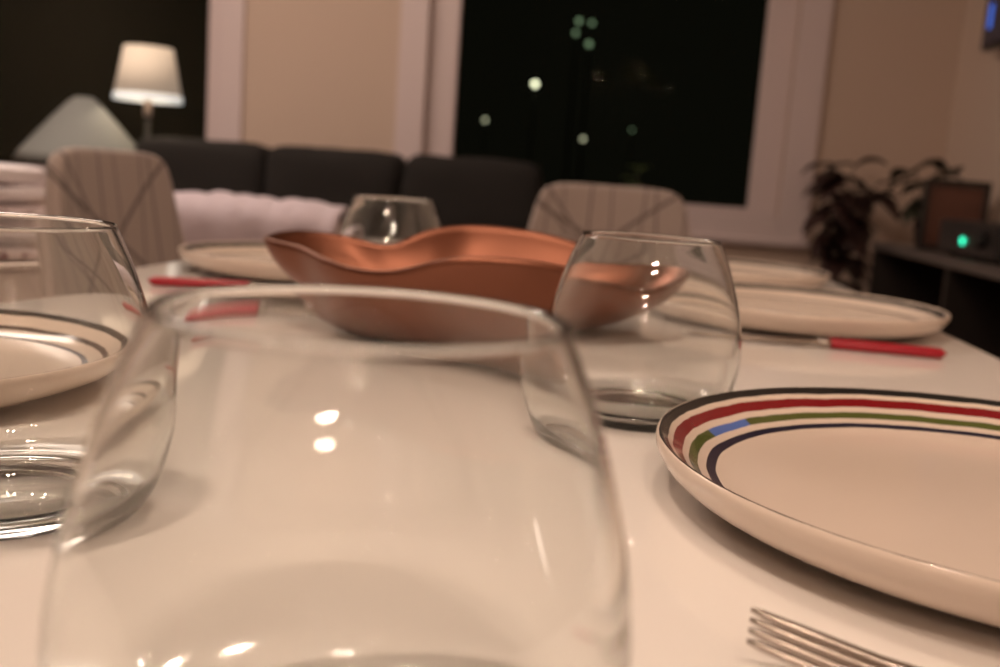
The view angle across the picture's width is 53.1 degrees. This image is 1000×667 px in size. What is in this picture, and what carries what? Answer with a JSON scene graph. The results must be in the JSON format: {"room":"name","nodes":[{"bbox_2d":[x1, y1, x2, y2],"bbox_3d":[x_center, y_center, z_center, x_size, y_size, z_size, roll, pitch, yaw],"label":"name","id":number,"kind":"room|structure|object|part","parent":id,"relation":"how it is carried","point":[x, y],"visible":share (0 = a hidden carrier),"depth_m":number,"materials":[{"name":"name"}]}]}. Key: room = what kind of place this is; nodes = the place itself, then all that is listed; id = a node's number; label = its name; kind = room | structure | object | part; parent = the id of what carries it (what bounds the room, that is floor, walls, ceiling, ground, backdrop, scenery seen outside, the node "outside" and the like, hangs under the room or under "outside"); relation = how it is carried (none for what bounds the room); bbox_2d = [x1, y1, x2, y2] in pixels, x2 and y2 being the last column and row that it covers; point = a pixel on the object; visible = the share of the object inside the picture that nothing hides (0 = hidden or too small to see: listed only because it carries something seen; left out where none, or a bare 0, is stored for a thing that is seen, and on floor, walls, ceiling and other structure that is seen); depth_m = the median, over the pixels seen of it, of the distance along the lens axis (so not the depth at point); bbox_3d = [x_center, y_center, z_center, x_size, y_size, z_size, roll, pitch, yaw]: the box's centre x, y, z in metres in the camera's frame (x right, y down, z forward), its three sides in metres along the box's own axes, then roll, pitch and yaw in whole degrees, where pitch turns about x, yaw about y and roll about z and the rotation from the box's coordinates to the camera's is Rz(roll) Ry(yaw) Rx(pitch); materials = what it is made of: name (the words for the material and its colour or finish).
{"room":"dining room","nodes":[
{"label":"dining room","id":0,"kind":"room"},
{"bbox_2d":[22,0,965,294],"bbox_3d":[-0.606,-1.104,4.259,4.815,2.500,0.121,5,9,7],"label":"wall","id":1,"kind":"structure","parent":0,"point":[318,73],"depth_m":4.06,"materials":[{"name":"beige paint"}]},
{"bbox_2d":[0,0,220,166],"bbox_3d":[-1.972,-1.418,4.397,1.625,1.515,0.060,5,9,7],"label":"window","id":2,"kind":"structure","parent":1,"relation":"in","point":[53,52],"depth_m":4.40,"materials":[{"name":"black glass"}]},
{"bbox_2d":[5,0,245,188],"bbox_3d":[-1.981,-1.444,4.302,1.855,1.646,0.050,5,9,7],"label":"trim","id":3,"kind":"structure","parent":1,"relation":"attached to","point":[233,12],"depth_m":4.25,"materials":[{"name":"grey paint"}]},
{"bbox_2d":[424,0,799,217],"bbox_3d":[0.450,-1.202,4.112,1.480,1.515,0.060,5,9,7],"label":"window","id":4,"kind":"structure","parent":1,"relation":"in","point":[695,92],"depth_m":4.13,"materials":[{"name":"black glass"}]},
{"bbox_2d":[393,0,833,249],"bbox_3d":[0.441,-1.233,4.017,1.740,1.665,0.049,5,9,7],"label":"trim","id":5,"kind":"structure","parent":1,"relation":"attached to","point":[784,231],"depth_m":4.04,"materials":[{"name":"grey paint"}]},
{"bbox_2d":[621,164,651,187],"bbox_3d":[0.539,-0.582,4.090,0.163,0.214,0.177,-3,11,-39],"label":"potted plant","id":6,"kind":"object","parent":5,"relation":"on","point":[636,167],"visible":0.25,"depth_m":4.09,"materials":[{"name":"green plant"}]},
{"bbox_2d":[942,0,999,222],"bbox_3d":[1.407,-0.422,0.774,0.101,2.500,6.400,5,9,7],"label":"wall","id":7,"kind":"structure","parent":0,"point":[973,140],"depth_m":3.65,"materials":[{"name":"beige paint"}]},
{"bbox_2d":[981,0,999,51],"bbox_3d":[1.632,-1.207,2.836,0.073,0.650,1.120,5,9,7],"label":"television","id":8,"kind":"object","parent":7,"relation":"attached to","point":[990,38],"visible":1,"depth_m":3.34,"materials":[{"name":"black metal"}]},
{"bbox_3d":[-1.114,0.641,1.268,5.015,0.100,6.620,5,9,7],"label":"floor","id":9,"kind":"structure","parent":0,"visible":0},
{"bbox_2d":[12,96,135,160],"bbox_3d":[-1.565,-0.355,3.757,0.480,1.042,0.480,4,9,0],"label":"floor lamp","id":10,"kind":"object","parent":9,"relation":"on","point":[82,121],"visible":0.61,"depth_m":3.58,"materials":[{"name":"pale grey fabric"},{"name":"black metal"}]},
{"bbox_2d":[45,147,184,267],"bbox_3d":[-0.399,0.162,1.565,0.496,0.857,0.478,5,9,8],"label":"dining chair","id":11,"kind":"object","parent":9,"relation":"on","point":[133,191],"visible":0.3,"depth_m":1.56,"materials":[{"name":"fabric"}]},
{"bbox_2d":[112,44,182,136],"bbox_3d":[-1.323,-0.433,3.742,0.260,1.234,0.260,4,9,0],"label":"floor lamp","id":12,"kind":"object","parent":9,"relation":"on","point":[148,74],"visible":0.75,"depth_m":3.58,"materials":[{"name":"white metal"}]},
{"bbox_2d":[144,99,151,116],"bbox_3d":[-1.293,-0.851,3.678,0.028,0.106,0.027,4,9,0],"label":"socket","id":13,"kind":"object","parent":12,"relation":"attached to","point":[147,102],"depth_m":3.67,"materials":[{"name":"beige"}]},
{"bbox_3d":[-1.286,-0.959,3.661,0.236,0.168,0.236,4,9,0],"label":"lamp shade","id":14,"kind":"part","parent":12,"relation":"part of","materials":[{"name":"beige fabric"}]},
{"bbox_2d":[135,136,542,229],"bbox_3d":[-0.638,-0.196,3.539,1.800,0.924,0.840,5,9,7],"label":"sofa","id":15,"kind":"object","parent":9,"relation":"on","point":[462,190],"visible":0.15,"depth_m":3.54,"materials":[{"name":"black fabric"}]},
{"bbox_2d":[135,136,271,196],"bbox_3d":[-1.095,-0.489,3.729,0.508,0.466,0.211,5,9,7],"label":"cushion","id":16,"kind":"object","parent":15,"relation":"on","point":[198,165],"depth_m":3.61,"materials":[{"name":"black fabric"}]},
{"bbox_2d":[264,145,406,206],"bbox_3d":[-0.599,-0.444,3.672,0.506,0.465,0.212,5,9,7],"label":"cushion","id":17,"kind":"object","parent":15,"relation":"on","point":[331,176],"depth_m":3.56,"materials":[{"name":"black fabric"}]},
{"bbox_2d":[400,154,542,229],"bbox_3d":[-0.102,-0.401,3.613,0.507,0.467,0.211,5,9,7],"label":"cushion","id":18,"kind":"object","parent":15,"relation":"on","point":[462,190],"depth_m":3.50,"materials":[{"name":"black fabric"}]},
{"bbox_2d":[335,220,342,233],"bbox_3d":[-0.587,0.042,2.650,0.600,0.737,0.700,5,9,7],"label":"armchair","id":19,"kind":"object","parent":9,"relation":"on","point":[339,224],"visible":0.02,"depth_m":2.25,"materials":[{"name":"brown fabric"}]},
{"bbox_2d":[174,191,348,243],"bbox_3d":[-0.605,-0.181,2.331,0.508,0.300,0.226,5,9,7],"label":"throw blanket","id":20,"kind":"object","parent":19,"relation":"on","point":[216,215],"visible":0.25,"depth_m":2.23,"materials":[{"name":"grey fabric"}]},
{"bbox_2d":[0,260,999,666],"bbox_3d":[-0.006,0.338,0.977,0.784,0.740,1.780,5,9,7],"label":"dining table","id":21,"kind":"object","parent":9,"relation":"on","point":[696,578],"visible":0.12,"depth_m":0.30,"materials":[{"name":"white paint"}]},
{"bbox_2d":[0,212,146,540],"bbox_3d":[-0.157,0.009,0.314,0.098,0.090,0.098,4,9,0],"label":"wine glass","id":22,"kind":"object","parent":21,"relation":"on","point":[72,297],"visible":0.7,"depth_m":0.28,"materials":[{"name":"clear glass"}]},
{"bbox_2d":[147,276,259,287],"bbox_3d":[-0.208,-0.041,0.882,0.200,0.008,0.018,3,9,-6],"label":"table knife","id":23,"kind":"object","parent":21,"relation":"on","point":[155,280],"visible":0.58,"depth_m":0.87,"materials":[{"name":"red plastic"}]},
{"bbox_2d":[178,241,294,282],"bbox_3d":[-0.193,-0.073,1.048,0.275,0.023,0.275,0,10,-24],"label":"dinner plate","id":24,"kind":"object","parent":21,"relation":"on","point":[246,259],"visible":0.35,"depth_m":0.96,"materials":[{"name":"grey ceramic"}]},
{"bbox_2d":[38,284,632,666],"bbox_3d":[-0.026,0.041,0.172,0.098,0.090,0.098,4,9,0],"label":"wine glass","id":25,"kind":"object","parent":21,"relation":"on","point":[266,475],"visible":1,"depth_m":0.13,"materials":[{"name":"clear glass"}]},
{"bbox_2d":[339,195,440,243],"bbox_3d":[-0.096,-0.075,0.884,0.098,0.090,0.098,4,9,0],"label":"wine glass","id":26,"kind":"object","parent":21,"relation":"on","point":[370,218],"visible":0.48,"depth_m":0.84,"materials":[{"name":"clear glass"}]},
{"bbox_2d":[263,225,576,311],"bbox_3d":[-0.017,-0.042,0.755,0.336,0.072,0.190,4,9,0],"label":"serving bowl","id":27,"kind":"object","parent":21,"relation":"on","point":[511,265],"visible":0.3,"depth_m":0.75,"materials":[{"name":"orange metal"}]},
{"bbox_2d":[549,231,741,432],"bbox_3d":[0.071,-0.003,0.501,0.098,0.090,0.098,4,9,0],"label":"wine glass","id":28,"kind":"object","parent":21,"relation":"on","point":[654,319],"visible":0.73,"depth_m":0.46,"materials":[{"name":"clear glass"}]},
{"bbox_2d":[727,258,830,287],"bbox_3d":[0.291,-0.080,1.320,0.275,0.023,0.275,0,10,-24],"label":"dinner plate","id":29,"kind":"object","parent":21,"relation":"on","point":[741,270],"visible":0.37,"depth_m":1.35,"materials":[{"name":"grey ceramic"}]},
{"bbox_2d":[656,387,999,626],"bbox_3d":[0.195,0.060,0.367,0.275,0.023,0.275,0,10,-24],"label":"dinner plate","id":30,"kind":"object","parent":21,"relation":"on","point":[896,493],"visible":1,"depth_m":0.39,"materials":[{"name":"ceramic"}]},
{"bbox_2d":[747,607,916,666],"bbox_3d":[0.151,0.086,0.214,0.193,0.012,0.024,7,9,16],"label":"fork","id":31,"kind":"object","parent":21,"relation":"on","point":[804,646],"visible":1,"depth_m":0.24,"materials":[{"name":"silver metal"}]},
{"bbox_2d":[733,281,950,338],"bbox_3d":[0.270,-0.022,0.935,0.275,0.023,0.275,8,10,24],"label":"dinner plate","id":32,"kind":"object","parent":21,"relation":"on","point":[785,309],"visible":0.73,"depth_m":0.95,"materials":[{"name":"grey ceramic"}]},
{"bbox_2d":[741,335,946,358],"bbox_3d":[0.245,0.006,0.784,0.200,0.008,0.018,6,9,9],"label":"table knife","id":33,"kind":"object","parent":21,"relation":"on","point":[832,343],"visible":0.9,"depth_m":0.77,"materials":[{"name":"red plastic"}]},
{"bbox_3d":[0.199,0.002,0.792,0.105,0.005,0.018,6,9,9],"label":"blade","id":34,"kind":"part","parent":33,"relation":"part of","materials":[{"name":"silver metal"}]},
{"bbox_3d":[0.300,0.012,0.775,0.088,0.008,0.012,6,9,9],"label":"handle","id":35,"kind":"part","parent":33,"relation":"part of","materials":[{"name":"red plastic"}]},
{"bbox_2d":[528,183,689,241],"bbox_3d":[0.195,0.122,2.098,0.478,0.857,0.496,5,9,7],"label":"dining chair","id":36,"kind":"object","parent":9,"relation":"on","point":[563,210],"visible":0.27,"depth_m":2.26,"materials":[{"name":"fabric"}]},
{"bbox_2d":[868,241,999,358],"bbox_3d":[1.301,0.221,2.374,0.340,0.730,2.430,5,9,7],"label":"sideboard","id":37,"kind":"object","parent":9,"relation":"on","point":[967,288],"visible":0.21,"depth_m":2.72,"materials":[{"name":"grey wood"}]},
{"bbox_3d":[1.450,0.063,3.558,0.321,0.701,0.022,5,9,7],"label":"panel","id":38,"kind":"part","parent":37,"relation":"part of","materials":[{"name":"black wood"}]},
{"bbox_2d":[877,158,963,245],"bbox_3d":[1.394,-0.437,3.336,0.205,0.284,0.312,-1,10,-31],"label":"potted plant","id":39,"kind":"object","parent":37,"relation":"on","point":[912,210],"visible":0.34,"depth_m":3.30,"materials":[{"name":"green plant"}]},
{"bbox_3d":[1.420,-0.328,3.313,0.110,0.080,0.110,4,9,0],"label":"pot","id":40,"kind":"part","parent":39,"relation":"part of","materials":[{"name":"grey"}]},
{"bbox_3d":[1.420,-0.458,3.302,0.038,0.222,0.163,2,9,-13],"label":"stem","id":41,"kind":"part","parent":39,"relation":"part of","materials":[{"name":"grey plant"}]},
{"bbox_2d":[916,178,992,250],"bbox_3d":[1.374,-0.355,3.030,0.190,0.215,0.020,5,9,7],"label":"picture frame","id":42,"kind":"object","parent":37,"relation":"on","point":[940,202],"visible":0.73,"depth_m":3.02,"materials":[{"name":"black wood"}]},
{"bbox_2d":[924,185,984,244],"bbox_3d":[1.374,-0.355,3.030,0.154,0.178,0.006,5,9,7],"label":"picture","id":43,"kind":"object","parent":42,"relation":"attached to","point":[963,202],"depth_m":3.02},
{"bbox_2d":[937,219,999,265],"bbox_3d":[1.358,-0.232,2.606,0.311,0.100,0.470,5,9,7],"label":"receiver","id":44,"kind":"object","parent":37,"relation":"on","point":[974,239],"visible":0.99,"depth_m":2.58,"materials":[{"name":"black metal"}]},
{"bbox_3d":[1.194,-0.231,2.490,0.015,0.040,0.040,5,9,7],"label":"volume knob","id":45,"kind":"part","parent":44,"relation":"part of","materials":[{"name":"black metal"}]},
{"bbox_3d":[1.344,0.181,2.745,0.321,0.701,0.022,5,9,7],"label":"panel","id":46,"kind":"part","parent":37,"relation":"part of","materials":[{"name":"black wood"}]},
{"bbox_3d":[-1.557,0.043,2.435,0.920,0.660,0.552,5,9,7],"label":"chest","id":47,"kind":"object","parent":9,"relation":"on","visible":0},
{"bbox_2d":[0,201,44,214],"bbox_3d":[-1.530,-0.312,2.396,0.804,0.055,0.443,5,9,7],"label":"folded blanket","id":48,"kind":"object","parent":47,"relation":"on","point":[5,206],"visible":0.34,"depth_m":2.41,"materials":[{"name":"fabric"}]},
{"bbox_2d":[0,183,44,200],"bbox_3d":[-1.526,-0.359,2.389,0.783,0.041,0.434,5,9,7],"label":"folded blanket","id":49,"kind":"object","parent":48,"relation":"on","point":[8,192],"visible":0.86,"depth_m":2.38,"materials":[{"name":"white fabric"}]},
{"bbox_2d":[0,164,44,182],"bbox_3d":[-1.524,-0.403,2.382,0.763,0.050,0.424,5,9,7],"label":"folded blanket","id":50,"kind":"object","parent":49,"relation":"on","point":[9,173],"visible":1,"depth_m":2.39,"materials":[{"name":"white fabric"}]},
{"bbox_3d":[1.249,0.152,3.833,0.296,0.416,0.290,5,9,7],"label":"plant stand","id":51,"kind":"object","parent":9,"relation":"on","visible":0},
{"bbox_2d":[801,156,899,293],"bbox_3d":[1.274,-0.357,3.759,0.374,0.612,0.422,4,9,0],"label":"potted plant","id":52,"kind":"object","parent":51,"relation":"on","point":[857,236],"visible":0.91,"depth_m":3.69,"materials":[{"name":"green plant"}]},
{"bbox_3d":[1.266,-0.124,3.791,0.200,0.140,0.200,4,9,0],"label":"pot","id":53,"kind":"part","parent":52,"relation":"part of","materials":[{"name":"grey"}]},
{"bbox_3d":[1.262,-0.400,3.743,0.209,0.461,0.126,-1,10,-31],"label":"stem","id":54,"kind":"part","parent":52,"relation":"part of","materials":[{"name":"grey plant"}]}
]}

